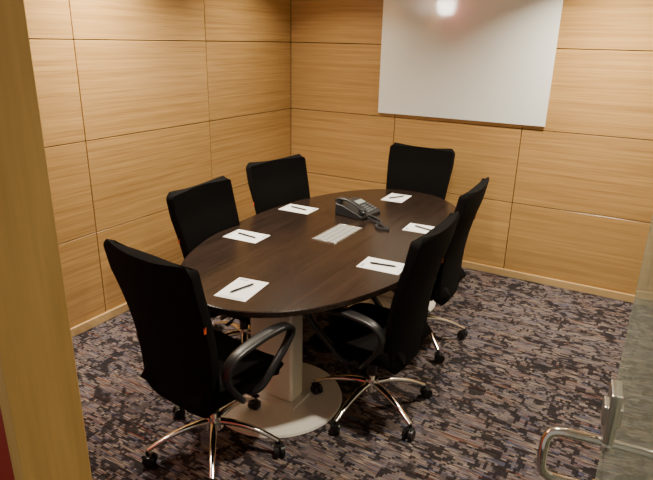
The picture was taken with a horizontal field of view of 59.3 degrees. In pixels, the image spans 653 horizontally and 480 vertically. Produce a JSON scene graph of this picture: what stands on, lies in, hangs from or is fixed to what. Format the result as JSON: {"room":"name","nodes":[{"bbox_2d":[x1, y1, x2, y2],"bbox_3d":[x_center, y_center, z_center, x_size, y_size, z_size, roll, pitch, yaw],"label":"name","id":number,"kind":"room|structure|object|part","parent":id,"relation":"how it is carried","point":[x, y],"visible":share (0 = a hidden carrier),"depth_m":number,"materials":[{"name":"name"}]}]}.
{"room":"meeting room","nodes":[
{"label":"meeting room","id":0,"kind":"room"},
{"bbox_2d":[0,407,14,479],"bbox_3d":[-0.953,0.140,1.267,3.620,2.600,0.124,12,22,28],"label":"wall","id":1,"kind":"structure","parent":0,"point":[6,470],"depth_m":1.06,"materials":[{"name":"red paint"}]},
{"bbox_2d":[0,0,91,479],"bbox_3d":[-0.077,0.452,0.839,1.070,2.330,0.136,12,22,28],"label":"trim","id":2,"kind":"structure","parent":1,"relation":"attached to","point":[40,400],"depth_m":0.98,"materials":[{"name":"brown wood"}]},
{"bbox_2d":[24,0,290,327],"bbox_3d":[-1.450,-0.743,3.760,0.120,2.600,4.240,12,22,28],"label":"wall","id":3,"kind":"structure","parent":0,"point":[140,102],"depth_m":3.97,"materials":[{"name":"brown wood"}]},
{"bbox_2d":[71,302,128,336],"bbox_3d":[-1.380,0.449,4.205,0.018,0.060,4.100,12,22,28],"label":"baseboard","id":4,"kind":"structure","parent":3,"relation":"attached to","point":[118,310],"depth_m":3.91,"materials":[{"name":"brown wood"}]},
{"bbox_2d":[72,267,632,479],"bbox_3d":[-0.317,1.033,2.842,3.900,0.100,5.600,12,22,28],"label":"floor","id":5,"kind":"structure","parent":0,"point":[533,358],"depth_m":3.11,"materials":[{"name":"carpet"}]},
{"bbox_2d":[103,239,295,479],"bbox_3d":[-0.528,0.477,2.618,0.680,1.089,0.689,15,24,34],"label":"office chair","id":6,"kind":"object","parent":5,"relation":"on","point":[200,369],"visible":1,"depth_m":2.37,"materials":[{"name":"black fabric"}]},
{"bbox_3d":[-0.671,0.380,2.359,0.543,0.741,0.176,15,24,34],"label":"backrest","id":7,"kind":"part","parent":6,"relation":"part of","materials":[{"name":"black fabric"}]},
{"bbox_3d":[-0.515,0.590,2.660,0.483,0.126,0.548,15,24,34],"label":"seat","id":8,"kind":"part","parent":6,"relation":"part of","materials":[{"name":"black fabric"}]},
{"bbox_2d":[166,176,250,342],"bbox_3d":[-0.501,0.205,3.456,0.670,1.049,0.672,11,22,26],"label":"office chair","id":9,"kind":"object","parent":5,"relation":"on","point":[201,211],"visible":0.24,"depth_m":3.41,"materials":[{"name":"black fabric"}]},
{"bbox_3d":[-0.718,0.024,3.496,0.176,0.741,0.543,11,22,26],"label":"backrest","id":10,"kind":"part","parent":9,"relation":"part of","materials":[{"name":"black fabric"}]},
{"bbox_3d":[-0.486,0.348,3.476,0.548,0.126,0.483,11,22,26],"label":"seat","id":11,"kind":"part","parent":9,"relation":"part of","materials":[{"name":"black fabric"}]},
{"bbox_2d":[246,154,336,320],"bbox_3d":[-0.166,-0.009,4.074,0.686,1.059,0.673,18,25,40],"label":"office chair","id":12,"kind":"object","parent":5,"relation":"on","point":[282,181],"visible":0.19,"depth_m":4.11,"materials":[{"name":"black fabric"}]},
{"bbox_3d":[-0.333,-0.225,4.199,0.176,0.741,0.543,18,25,40],"label":"backrest","id":13,"kind":"part","parent":12,"relation":"part of","materials":[{"name":"black fabric"}]},
{"bbox_2d":[181,189,455,437],"bbox_3d":[0.082,0.301,3.687,1.330,0.740,2.450,12,22,28],"label":"conference table","id":14,"kind":"object","parent":5,"relation":"on","point":[304,275],"visible":0.64,"depth_m":3.07,"materials":[{"name":"brown wood"}]},
{"bbox_2d":[214,277,267,301],"bbox_3d":[-0.402,0.233,2.728,0.165,0.002,0.235,9,21,20],"label":"sheet","id":15,"kind":"object","parent":14,"relation":"on","point":[244,294],"visible":1,"depth_m":2.72,"materials":[{"name":"white paper"}]},
{"bbox_2d":[229,283,253,292],"bbox_3d":[-0.403,0.228,2.724,0.010,0.010,0.145,19,26,41],"label":"ballpoint pen","id":16,"kind":"object","parent":15,"relation":"on","point":[251,284],"visible":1,"depth_m":2.72,"materials":[{"name":"black"}]},
{"bbox_2d":[223,229,270,242],"bbox_3d":[-0.482,-0.024,3.457,0.235,0.002,0.165,11,21,25],"label":"sheet","id":17,"kind":"object","parent":14,"relation":"on","point":[233,235],"visible":1,"depth_m":3.45,"materials":[{"name":"white paper"}]},
{"bbox_3d":[-0.274,0.849,3.174,0.720,0.030,0.720,12,22,28],"label":"pedestal plate","id":18,"kind":"part","parent":14,"relation":"part of","materials":[{"name":"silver metal"}]},
{"bbox_2d":[279,204,318,213],"bbox_3d":[-0.196,-0.218,4.031,0.235,0.002,0.165,11,22,26],"label":"sheet","id":19,"kind":"object","parent":14,"relation":"on","point":[308,210],"visible":1,"depth_m":4.02,"materials":[{"name":"white paper"}]},
{"bbox_2d":[312,224,362,243],"bbox_3d":[0.072,-0.042,3.541,0.168,0.004,0.350,12,22,28],"label":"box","id":20,"kind":"object","parent":14,"relation":"on","point":[339,232],"visible":1,"depth_m":3.53,"materials":[{"name":"silver metal"}]},
{"bbox_2d":[335,197,389,230],"bbox_3d":[0.300,-0.203,3.835,0.279,0.122,0.538,-14,24,-36],"label":"desk telephone","id":21,"kind":"object","parent":14,"relation":"on","point":[354,207],"visible":1,"depth_m":3.87,"materials":[{"name":"black plastic"}]},
{"bbox_3d":[0.328,-0.125,3.727,0.095,0.047,0.314,-5,20,-18],"label":"coiled cord","id":22,"kind":"part","parent":21,"relation":"part of","materials":[{"name":"black plastic"}]},
{"bbox_2d":[356,257,403,274],"bbox_3d":[0.299,0.136,3.049,0.235,0.002,0.165,11,21,25],"label":"sheet","id":23,"kind":"object","parent":14,"relation":"on","point":[366,264],"visible":0.79,"depth_m":3.04,"materials":[{"name":"white paper"}]},
{"bbox_2d":[370,262,396,266],"bbox_3d":[0.301,0.130,3.046,0.145,0.010,0.010,8,20,18],"label":"ballpoint pen","id":24,"kind":"object","parent":23,"relation":"on","point":[370,262],"visible":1,"depth_m":3.04,"materials":[{"name":"black"}]},
{"bbox_3d":[0.475,0.434,4.406,0.720,0.030,0.720,12,22,28],"label":"pedestal plate","id":25,"kind":"part","parent":14,"relation":"part of","materials":[{"name":"silver metal"}]},
{"bbox_2d":[381,193,410,202],"bbox_3d":[0.533,-0.322,4.371,0.165,0.002,0.235,11,21,25],"label":"sheet","id":26,"kind":"object","parent":14,"relation":"on","point":[387,198],"visible":1,"depth_m":4.35,"materials":[{"name":"white paper"}]},
{"bbox_2d":[402,223,433,233],"bbox_3d":[0.621,-0.069,3.654,0.235,0.002,0.165,10,21,24],"label":"sheet","id":27,"kind":"object","parent":14,"relation":"on","point":[410,227],"visible":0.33,"depth_m":3.66,"materials":[{"name":"white paper"}]},
{"bbox_2d":[304,211,458,440],"bbox_3d":[0.238,0.387,2.922,0.670,1.089,0.651,12,22,28],"label":"office chair","id":28,"kind":"object","parent":5,"relation":"on","point":[374,335],"visible":0.86,"depth_m":2.77,"materials":[{"name":"black fabric"}]},
{"bbox_3d":[0.224,0.493,2.983,0.548,0.126,0.483,12,22,28],"label":"seat","id":29,"kind":"part","parent":28,"relation":"part of","materials":[{"name":"black fabric"}]},
{"bbox_3d":[0.463,0.264,2.761,0.176,0.741,0.543,12,22,28],"label":"backrest","id":30,"kind":"part","parent":28,"relation":"part of","materials":[{"name":"black fabric"}]},
{"bbox_2d":[386,142,454,199],"bbox_3d":[0.627,-0.165,4.530,0.673,1.084,0.667,12,22,28],"label":"office chair","id":31,"kind":"object","parent":5,"relation":"on","point":[425,170],"visible":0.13,"depth_m":4.60,"materials":[{"name":"black fabric"}]},
{"bbox_2d":[391,177,488,362],"bbox_3d":[0.607,0.134,3.668,0.677,1.089,0.669,11,22,26],"label":"office chair","id":32,"kind":"object","parent":5,"relation":"on","point":[450,273],"visible":0.42,"depth_m":3.42,"materials":[{"name":"black fabric"}]},
{"bbox_3d":[0.585,0.247,3.709,0.548,0.126,0.483,11,22,26],"label":"seat","id":33,"kind":"part","parent":32,"relation":"part of","materials":[{"name":"black fabric"}]},
{"bbox_3d":[0.828,0.015,3.494,0.176,0.741,0.543,11,22,26],"label":"backrest","id":34,"kind":"part","parent":32,"relation":"part of","materials":[{"name":"black fabric"}]},
{"bbox_2d":[289,0,652,294],"bbox_3d":[1.137,-1.033,4.745,3.900,2.600,0.120,12,22,28],"label":"wall","id":35,"kind":"structure","parent":0,"point":[570,198],"depth_m":4.58,"materials":[{"name":"brown wood"}]},
{"bbox_2d":[378,0,562,126],"bbox_3d":[1.077,-1.537,4.527,1.405,1.150,0.018,12,22,28],"label":"whiteboard","id":36,"kind":"object","parent":35,"relation":"attached to","point":[472,60],"visible":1,"depth_m":4.52,"materials":[{"name":"white glass"}]},
{"bbox_2d":[462,260,634,302],"bbox_3d":[1.085,0.186,5.104,3.322,0.060,0.018,12,22,28],"label":"baseboard","id":37,"kind":"structure","parent":35,"relation":"attached to","point":[465,264],"depth_m":4.69,"materials":[{"name":"brown wood"}]},
{"bbox_2d":[536,214,652,479],"bbox_3d":[0.525,0.427,0.991,0.291,2.270,0.740,9,21,21],"label":"door","id":38,"kind":"structure","parent":0,"point":[628,454],"depth_m":1.11,"materials":[{"name":"clear glass"}]},
{"bbox_3d":[0.651,0.535,1.350,0.291,0.179,0.044,9,21,21],"label":"pull handles","id":39,"kind":"part","parent":38,"relation":"part of","materials":[{"name":"silver metal"}]},
{"bbox_2d":[600,379,617,444],"bbox_3d":[0.656,0.394,1.306,0.050,0.130,0.075,9,21,21],"label":"case","id":40,"kind":"object","parent":38,"relation":"attached to","point":[609,403],"visible":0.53,"depth_m":1.29,"materials":[{"name":"silver metal"}]}
]}

